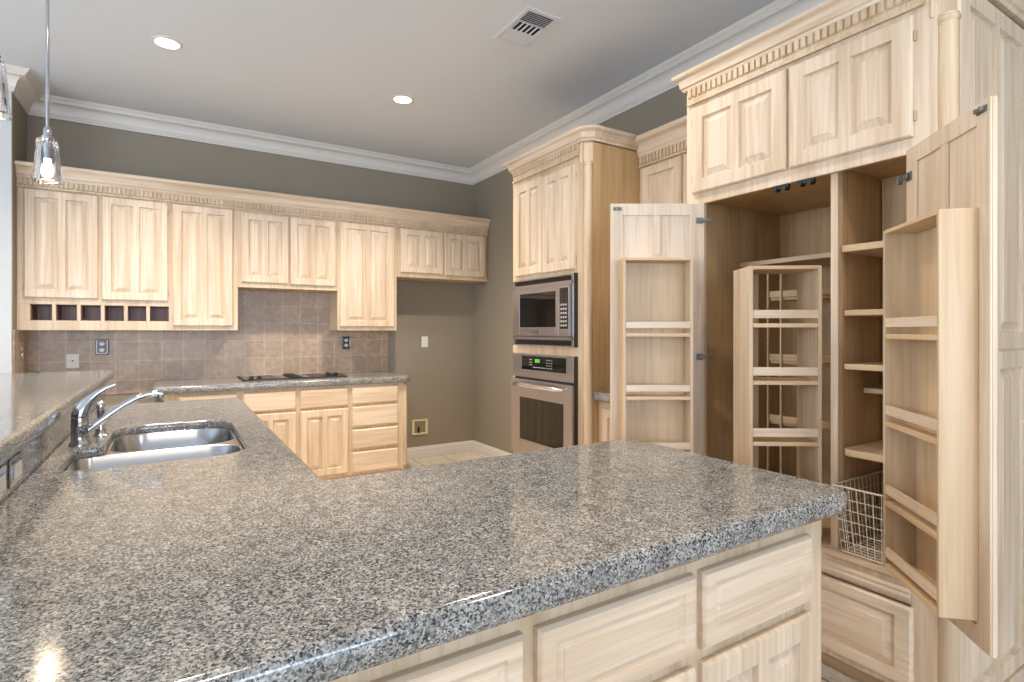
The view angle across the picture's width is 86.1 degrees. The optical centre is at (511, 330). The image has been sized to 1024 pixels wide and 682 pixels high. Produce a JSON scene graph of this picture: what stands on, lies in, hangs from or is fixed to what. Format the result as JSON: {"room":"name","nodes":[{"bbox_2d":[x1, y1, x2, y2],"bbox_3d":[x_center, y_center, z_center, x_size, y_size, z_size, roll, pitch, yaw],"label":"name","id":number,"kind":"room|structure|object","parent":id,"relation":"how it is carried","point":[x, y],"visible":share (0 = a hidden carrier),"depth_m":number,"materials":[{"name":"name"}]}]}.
{"room":"kitchen","nodes":[
{"label":"kitchen","id":0,"kind":"room"},
{"bbox_2d":[0,91,11,373],"bbox_3d":[-4.814,-0.215,2.810,3.380,3.070,0.030,0,0,-32],"label":"wall","id":1,"kind":"structure","parent":0,"point":[5,126],"depth_m":3.68,"materials":[{"name":"grey paint"}]},
{"bbox_2d":[12,93,26,372],"bbox_3d":[-3.558,-0.215,3.860,0.140,3.070,0.430,0,0,-32],"label":"wall","id":2,"kind":"structure","parent":0,"point":[19,117],"depth_m":3.79,"materials":[{"name":"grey paint"}]},
{"bbox_2d":[13,330,27,372],"bbox_3d":[-3.493,0.245,3.897,0.008,0.510,0.415,0,0,-32],"label":"backsplash","id":3,"kind":"structure","parent":2,"relation":"attached to","point":[19,336],"depth_m":3.85,"materials":[{"name":"tile"}]},
{"bbox_2d":[20,343,23,360],"bbox_3d":[-3.478,0.148,3.891,0.010,0.124,0.078,0,0,-32],"label":"power outlet","id":4,"kind":"object","parent":2,"relation":"attached to","point":[21,344],"visible":1,"depth_m":3.87,"materials":[{"name":"silver metal"}]},
{"bbox_2d":[27,115,473,447],"bbox_3d":[-2.035,-0.215,5.133,3.950,3.070,0.130,0,0,-32],"label":"wall","id":5,"kind":"structure","parent":0,"point":[440,387],"depth_m":5.54,"materials":[{"name":"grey paint"}]},
{"bbox_2d":[66,354,78,367],"bbox_3d":[-3.374,0.230,4.208,0.078,0.108,0.011,0,0,-32],"label":"wall plate","id":6,"kind":"object","parent":5,"relation":"attached to","point":[72,360],"visible":1,"depth_m":4.21,"materials":[{"name":"white plastic"}]},
{"bbox_2d":[95,339,108,354],"bbox_3d":[-3.220,0.125,4.303,0.088,0.124,0.010,0,0,-32],"label":"power outlet","id":7,"kind":"object","parent":5,"relation":"attached to","point":[101,345],"visible":1,"depth_m":4.30,"materials":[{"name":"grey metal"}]},
{"bbox_2d":[17,186,237,329],"bbox_3d":[-2.929,-0.537,4.290,1.379,1.065,0.339,0,0,-32],"label":"upper cabinet","id":8,"kind":"object","parent":5,"relation":"attached to","point":[85,261],"visible":0.99,"depth_m":4.12,"materials":[{"name":"brown wood"}]},
{"bbox_2d":[14,160,490,235],"bbox_3d":[-1.913,-1.087,4.896,3.744,0.166,0.382,0,0,-32],"label":"crown molding","id":9,"kind":"structure","parent":8,"relation":"on","point":[79,180],"depth_m":4.51,"materials":[{"name":"brown wood"}]},
{"bbox_2d":[28,290,387,393],"bbox_3d":[-2.429,0.060,4.806,2.774,0.880,0.010,0,0,-32],"label":"backsplash","id":10,"kind":"structure","parent":5,"relation":"attached to","point":[278,332],"depth_m":4.82,"materials":[{"name":"tile"}]},
{"bbox_2d":[238,209,336,292],"bbox_3d":[-1.999,-0.717,4.867,0.807,0.707,0.339,0,0,-32],"label":"upper cabinet","id":11,"kind":"object","parent":5,"relation":"attached to","point":[277,252],"visible":0.91,"depth_m":4.72,"materials":[{"name":"brown wood"}]},
{"bbox_2d":[342,336,349,348],"bbox_3d":[-1.605,0.114,5.305,0.080,0.122,0.010,0,0,-32],"label":"power outlet","id":12,"kind":"object","parent":5,"relation":"attached to","point":[345,339],"visible":1,"depth_m":5.30,"materials":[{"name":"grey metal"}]},
{"bbox_2d":[329,220,396,330],"bbox_3d":[-1.419,-0.537,5.226,0.556,1.065,0.339,0,0,-32],"label":"upper cabinet","id":13,"kind":"object","parent":5,"relation":"attached to","point":[365,297],"visible":0.93,"depth_m":5.08,"materials":[{"name":"brown wood"}]},
{"bbox_2d":[412,419,427,434],"bbox_3d":[-0.958,1.000,5.710,0.176,0.160,0.024,0,0,-32],"label":"water supply box","id":14,"kind":"object","parent":5,"relation":"attached to","point":[418,425],"visible":1,"depth_m":5.72,"materials":[{"name":"beige plastic"}]},
{"bbox_2d":[422,336,427,346],"bbox_3d":[-0.914,0.114,5.745,0.072,0.114,0.009,0,0,-32],"label":"light switch","id":15,"kind":"object","parent":5,"relation":"attached to","point":[424,338],"visible":1,"depth_m":5.74,"materials":[{"name":"white plastic"}]},
{"bbox_2d":[397,226,486,283],"bbox_3d":[-0.759,-0.795,5.635,0.995,0.550,0.339,0,0,-32],"label":"upper cabinet","id":16,"kind":"object","parent":5,"relation":"attached to","point":[428,255],"visible":0.94,"depth_m":5.47,"materials":[{"name":"brown wood"}]},
{"bbox_2d":[0,0,775,167],"bbox_3d":[-0.152,-1.800,-1.036,7.250,0.100,12.600,0,0,-32],"label":"ceiling","id":17,"kind":"structure","parent":0,"point":[323,71],"depth_m":3.54,"materials":[{"name":"white paint"}]},
{"bbox_2d":[0,55,11,120],"bbox_3d":[-1.577,-1.202,1.652,0.110,1.094,0.110,0,0,-32],"label":"pendant lamp","id":18,"kind":"object","parent":17,"relation":"hanging from","point":[5,109],"visible":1,"depth_m":1.65,"materials":[{"name":"clear glass"}]},
{"bbox_2d":[31,0,62,184],"bbox_3d":[-1.968,-1.191,2.322,0.110,1.118,0.110,0,0,-32],"label":"pendant lamp","id":19,"kind":"object","parent":17,"relation":"hanging from","point":[46,169],"visible":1,"depth_m":2.31,"materials":[{"name":"clear glass"}]},
{"bbox_2d":[41,126,53,138],"bbox_3d":[-1.968,-0.795,2.322,0.044,0.137,0.044,0,0,-32],"label":"socket","id":20,"kind":"object","parent":19,"relation":"attached to","point":[47,132],"depth_m":2.31,"materials":[{"name":"silver metal"}]},
{"bbox_2d":[151,35,182,49],"bbox_3d":[-2.094,-1.746,3.326,0.166,0.007,0.166,0,0,-32],"label":"recessed light","id":21,"kind":"object","parent":17,"relation":"in","point":[165,42],"visible":1,"depth_m":3.31,"materials":[{"name":"white glass"}]},
{"bbox_2d":[392,95,413,103],"bbox_3d":[-0.825,-1.746,4.136,0.166,0.007,0.166,0,0,-32],"label":"recessed light","id":22,"kind":"object","parent":17,"relation":"in","point":[400,99],"visible":1,"depth_m":4.13,"materials":[{"name":"white glass"}]},
{"bbox_2d":[494,6,560,47],"bbox_3d":[0.083,-1.746,3.164,0.220,0.008,0.370,0,0,-32],"label":"ceiling vent","id":23,"kind":"object","parent":17,"relation":"in","point":[529,25],"visible":1,"depth_m":3.15,"materials":[{"name":"white metal"}]},
{"bbox_2d":[474,86,687,453],"bbox_3d":[2.912,-0.215,0.788,0.120,3.070,12.470,0,0,-32],"label":"wall","id":24,"kind":"structure","parent":0,"point":[493,196],"depth_m":5.59,"materials":[{"name":"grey paint"}]},
{"bbox_2d":[6,0,825,184],"bbox_3d":[-0.151,-1.680,-1.047,7.019,0.140,12.359,0,0,-32],"label":"trim","id":25,"kind":"structure","parent":24,"relation":"attached to","point":[656,81],"depth_m":4.33,"materials":[{"name":"white paint"}]},
{"bbox_2d":[407,440,510,458],"bbox_3d":[-0.328,1.262,4.979,0.969,0.115,1.929,0,0,-32],"label":"baseboard","id":26,"kind":"structure","parent":24,"relation":"attached to","point":[472,445],"depth_m":5.81,"materials":[{"name":"white paint"}]},
{"bbox_2d":[635,115,686,203],"bbox_3d":[1.100,-0.680,3.265,0.340,1.100,0.744,0,0,-32],"label":"upper cabinet","id":27,"kind":"object","parent":24,"relation":"attached to","point":[662,150],"visible":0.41,"depth_m":3.32,"materials":[{"name":"brown wood"}]},
{"bbox_2d":[406,451,860,681],"bbox_3d":[-0.152,1.370,-1.036,7.250,0.100,12.600,0,0,-32],"label":"floor","id":28,"kind":"structure","parent":0,"point":[829,673],"depth_m":5.46,"materials":[{"name":"tile"}]},
{"bbox_2d":[164,382,406,479],"bbox_3d":[-1.903,0.891,4.744,1.885,0.857,0.640,0,0,-32],"label":"base cabinet","id":29,"kind":"object","parent":28,"relation":"on","point":[340,431],"visible":0.59,"depth_m":4.64,"materials":[{"name":"brown wood"}]},
{"bbox_2d":[152,371,409,394],"bbox_3d":[-1.919,0.433,4.728,1.970,0.055,0.659,0,0,-32],"label":"countertop","id":30,"kind":"structure","parent":29,"relation":"on","point":[211,384],"depth_m":4.42,"materials":[{"name":"stone"}]},
{"bbox_2d":[238,372,346,380],"bbox_3d":[-1.955,0.390,4.871,0.834,0.031,0.524,0,0,-32],"label":"cooktop","id":31,"kind":"object","parent":30,"relation":"in","point":[327,374],"visible":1,"depth_m":4.80,"materials":[{"name":"black glass"}]},
{"bbox_2d":[282,373,301,377],"bbox_3d":[-1.955,0.394,4.871,0.100,0.009,0.440,0,0,-32],"label":"vent","id":32,"kind":"object","parent":31,"relation":"attached to","point":[289,375],"depth_m":4.81,"materials":[{"name":"black metal"}]},
{"bbox_2d":[503,124,639,444],"bbox_3d":[0.504,0.042,3.836,0.751,2.556,0.962,0,0,-32],"label":"tall cabinet","id":33,"kind":"object","parent":28,"relation":"on","point":[565,187],"visible":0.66,"depth_m":3.40,"materials":[{"name":"brown wood"}]},
{"bbox_2d":[511,353,577,453],"bbox_3d":[0.416,0.524,3.808,0.688,0.732,0.710,0,0,-32],"label":"wall oven","id":34,"kind":"object","parent":33,"relation":"in","point":[544,388],"visible":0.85,"depth_m":3.62,"materials":[{"name":"silver metal"}]},
{"bbox_2d":[513,273,577,346],"bbox_3d":[0.433,-0.129,3.818,0.599,0.460,0.710,0,0,-32],"label":"microwave","id":35,"kind":"object","parent":33,"relation":"in","point":[545,309],"visible":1,"depth_m":3.60,"materials":[{"name":"silver metal"}]},
{"bbox_2d":[329,520,820,681],"bbox_3d":[-0.144,0.892,1.253,1.736,0.856,0.778,0,0,-32],"label":"base cabinet","id":36,"kind":"object","parent":28,"relation":"on","point":[751,612],"visible":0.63,"depth_m":1.09,"materials":[{"name":"beige wood"}]},
{"bbox_2d":[0,398,846,681],"bbox_3d":[-0.698,0.434,2.197,1.851,0.057,3.010,0,0,-32],"label":"countertop","id":37,"kind":"structure","parent":36,"relation":"on","point":[248,564],"depth_m":1.04,"materials":[{"name":"stone"}]},
{"bbox_2d":[93,401,107,436],"bbox_3d":[-1.591,0.339,2.120,0.048,0.134,0.048,0,0,-32],"label":"sprayer","id":38,"kind":"object","parent":37,"relation":"on","point":[100,431],"visible":0.85,"depth_m":2.11,"materials":[{"name":"silver metal"}]},
{"bbox_2d":[69,383,163,446],"bbox_3d":[-1.445,0.298,2.010,0.285,0.215,0.064,0,0,-32],"label":"faucet","id":39,"kind":"object","parent":37,"relation":"on","point":[81,428],"visible":1,"depth_m":1.96,"materials":[{"name":"silver metal"}]},
{"bbox_2d":[66,427,243,470],"bbox_3d":[-1.307,0.537,2.052,0.508,0.200,0.823,0,0,-32],"label":"sink","id":40,"kind":"object","parent":37,"relation":"in","point":[170,445],"visible":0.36,"depth_m":2.11,"materials":[{"name":"silver metal"}]},
{"bbox_2d":[599,401,609,441],"bbox_3d":[0.977,0.871,3.188,0.630,0.898,0.744,0,0,-32],"label":"base cabinet","id":41,"kind":"object","parent":28,"relation":"on","point":[604,407],"visible":0.02,"depth_m":3.28,"materials":[{"name":"beige wood"}]},
{"bbox_2d":[593,391,609,402],"bbox_3d":[0.967,0.395,3.183,0.661,0.054,0.743,0,0,-32],"label":"countertop","id":42,"kind":"structure","parent":41,"relation":"on","point":[604,396],"depth_m":3.26,"materials":[{"name":"stone"}]},
{"bbox_2d":[610,0,1023,681],"bbox_3d":[1.275,0.040,2.254,1.098,2.560,1.402,0,0,-32],"label":"pantry cabinet","id":43,"kind":"object","parent":28,"relation":"on","point":[835,294],"visible":0.84,"depth_m":2.06,"materials":[{"name":"beige wood"}]},
{"bbox_2d":[626,394,689,399],"bbox_3d":[0.657,0.303,2.508,0.289,0.016,0.092,0,0,0],"label":"shelf","id":44,"kind":"object","parent":43,"relation":"attached to","point":[628,396],"depth_m":2.47,"materials":[{"name":"beige wood"}]},
{"bbox_2d":[626,333,689,336],"bbox_3d":[0.657,0.018,2.508,0.289,0.016,0.092,0,0,0],"label":"shelf","id":45,"kind":"object","parent":43,"relation":"attached to","point":[627,334],"depth_m":2.46,"materials":[{"name":"beige wood"}]},
{"bbox_2d":[753,437,817,446],"bbox_3d":[1.075,0.443,2.228,0.249,0.016,0.170,0,0,3],"label":"shelf","id":46,"kind":"object","parent":43,"relation":"attached to","point":[757,441],"depth_m":2.16,"materials":[{"name":"beige wood"}]},
{"bbox_2d":[753,377,817,384],"bbox_3d":[1.075,0.203,2.228,0.249,0.016,0.170,0,0,3],"label":"shelf","id":47,"kind":"object","parent":43,"relation":"attached to","point":[756,380],"depth_m":2.15,"materials":[{"name":"beige wood"}]},
{"bbox_2d":[753,323,817,327],"bbox_3d":[1.075,-0.022,2.228,0.249,0.016,0.170,0,0,3],"label":"shelf","id":48,"kind":"object","parent":43,"relation":"attached to","point":[755,325],"depth_m":2.15,"materials":[{"name":"beige wood"}]},
{"bbox_2d":[740,252,830,267],"bbox_3d":[1.463,-0.336,2.622,0.330,0.022,0.612,0,0,-32],"label":"shelf","id":49,"kind":"object","parent":43,"relation":"attached to","point":[824,259],"depth_m":2.62,"materials":[{"name":"beige wood"}]},
{"bbox_2d":[771,421,830,431],"bbox_3d":[1.458,0.444,2.535,0.150,0.018,0.468,0,0,-32],"label":"shelf","id":50,"kind":"object","parent":43,"relation":"attached to","point":[825,427],"depth_m":2.59,"materials":[{"name":"beige wood"}]},
{"bbox_2d":[771,360,830,365],"bbox_3d":[1.458,0.149,2.535,0.150,0.018,0.468,0,0,-32],"label":"shelf","id":51,"kind":"object","parent":43,"relation":"attached to","point":[824,362],"depth_m":2.59,"materials":[{"name":"beige wood"}]},
{"bbox_2d":[771,294,830,301],"bbox_3d":[1.458,-0.158,2.535,0.150,0.018,0.468,0,0,-32],"label":"shelf","id":52,"kind":"object","parent":43,"relation":"attached to","point":[774,297],"depth_m":2.62,"materials":[{"name":"beige wood"}]},
{"bbox_2d":[832,471,882,563],"bbox_3d":[1.423,0.698,2.045,0.371,0.250,0.254,0,0,-32],"label":"wire basket","id":53,"kind":"object","parent":43,"relation":"on","point":[841,482],"visible":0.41,"depth_m":2.06,"materials":[{"name":"beige"}]},
{"bbox_2d":[842,241,882,257],"bbox_3d":[1.458,-0.312,2.060,0.309,0.025,0.261,0,0,-32],"label":"shelf","id":54,"kind":"object","parent":43,"relation":"attached to","point":[870,249],"depth_m":2.07,"materials":[{"name":"beige wood"}]},
{"bbox_2d":[844,362,882,371],"bbox_3d":[1.462,0.136,2.063,0.290,0.022,0.261,0,0,-32],"label":"shelf","id":55,"kind":"object","parent":43,"relation":"attached to","point":[848,366],"depth_m":2.07,"materials":[{"name":"beige wood"}]},
{"bbox_2d":[844,309,882,316],"bbox_3d":[1.462,-0.069,2.063,0.290,0.022,0.261,0,0,-32],"label":"shelf","id":56,"kind":"object","parent":43,"relation":"attached to","point":[847,312],"depth_m":2.05,"materials":[{"name":"beige wood"}]},
{"bbox_2d":[845,440,882,462],"bbox_3d":[1.452,0.459,2.057,0.315,0.026,0.261,0,0,-32],"label":"shelf","id":57,"kind":"object","parent":43,"relation":"attached to","point":[872,450],"depth_m":2.06,"materials":[{"name":"beige wood"}]},
{"bbox_2d":[864,386,882,393],"bbox_3d":[1.524,0.235,2.102,0.145,0.020,0.261,0,0,-32],"label":"shelf","id":58,"kind":"object","parent":43,"relation":"attached to","point":[867,389],"depth_m":2.15,"materials":[{"name":"beige wood"}]},
{"bbox_2d":[885,563,936,614],"bbox_3d":[1.236,0.768,1.636,0.092,0.016,0.309,0,0,12],"label":"shelf","id":59,"kind":"object","parent":43,"relation":"attached to","point":[930,602],"depth_m":1.67,"materials":[{"name":"beige wood"}]},
{"bbox_2d":[885,500,936,539],"bbox_3d":[1.236,0.563,1.636,0.092,0.016,0.309,0,0,12],"label":"shelf","id":60,"kind":"object","parent":43,"relation":"attached to","point":[928,527],"depth_m":1.66,"materials":[{"name":"beige wood"}]},
{"bbox_2d":[885,421,936,444],"bbox_3d":[1.236,0.303,1.636,0.092,0.016,0.309,0,0,12],"label":"shelf","id":61,"kind":"object","parent":43,"relation":"attached to","point":[918,431],"depth_m":1.66,"materials":[{"name":"beige wood"}]},
{"bbox_2d":[885,334,936,340],"bbox_3d":[1.236,0.018,1.636,0.092,0.016,0.309,0,0,12],"label":"shelf","id":62,"kind":"object","parent":43,"relation":"attached to","point":[888,337],"depth_m":1.66,"materials":[{"name":"beige wood"}]},
{"bbox_3d":[-1.613,0.811,1.841,0.078,1.018,3.370,0,0,-32],"label":"wall","id":63,"kind":"structure","parent":0,"visible":0},
{"bbox_2d":[0,384,104,503],"bbox_3d":[-1.571,0.354,1.867,0.019,0.103,3.350,0,0,-32],"label":"granite splash","id":64,"kind":"object","parent":63,"relation":"attached to","point":[36,451],"visible":0.48,"depth_m":1.71,"materials":[{"name":"grey stone"}]},
{"bbox_2d":[0,464,5,498],"bbox_3d":[-1.174,0.352,1.255,0.009,0.072,0.122,0,0,-32],"label":"power outlet","id":65,"kind":"object","parent":64,"relation":"attached to","point":[3,467],"visible":1,"depth_m":1.27,"materials":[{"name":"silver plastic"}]},
{"bbox_2d":[8,451,22,488],"bbox_3d":[-1.261,0.352,1.395,0.009,0.072,0.122,0,0,-32],"label":"power outlet","id":66,"kind":"object","parent":64,"relation":"attached to","point":[15,464],"visible":1,"depth_m":1.37,"materials":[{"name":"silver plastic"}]},
{"bbox_2d":[0,370,113,465],"bbox_3d":[-1.943,0.276,1.788,0.782,0.052,3.628,0,0,-32],"label":"bar","id":67,"kind":"object","parent":63,"relation":"on","point":[30,403],"visible":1,"depth_m":2.03,"materials":[{"name":"stone"}]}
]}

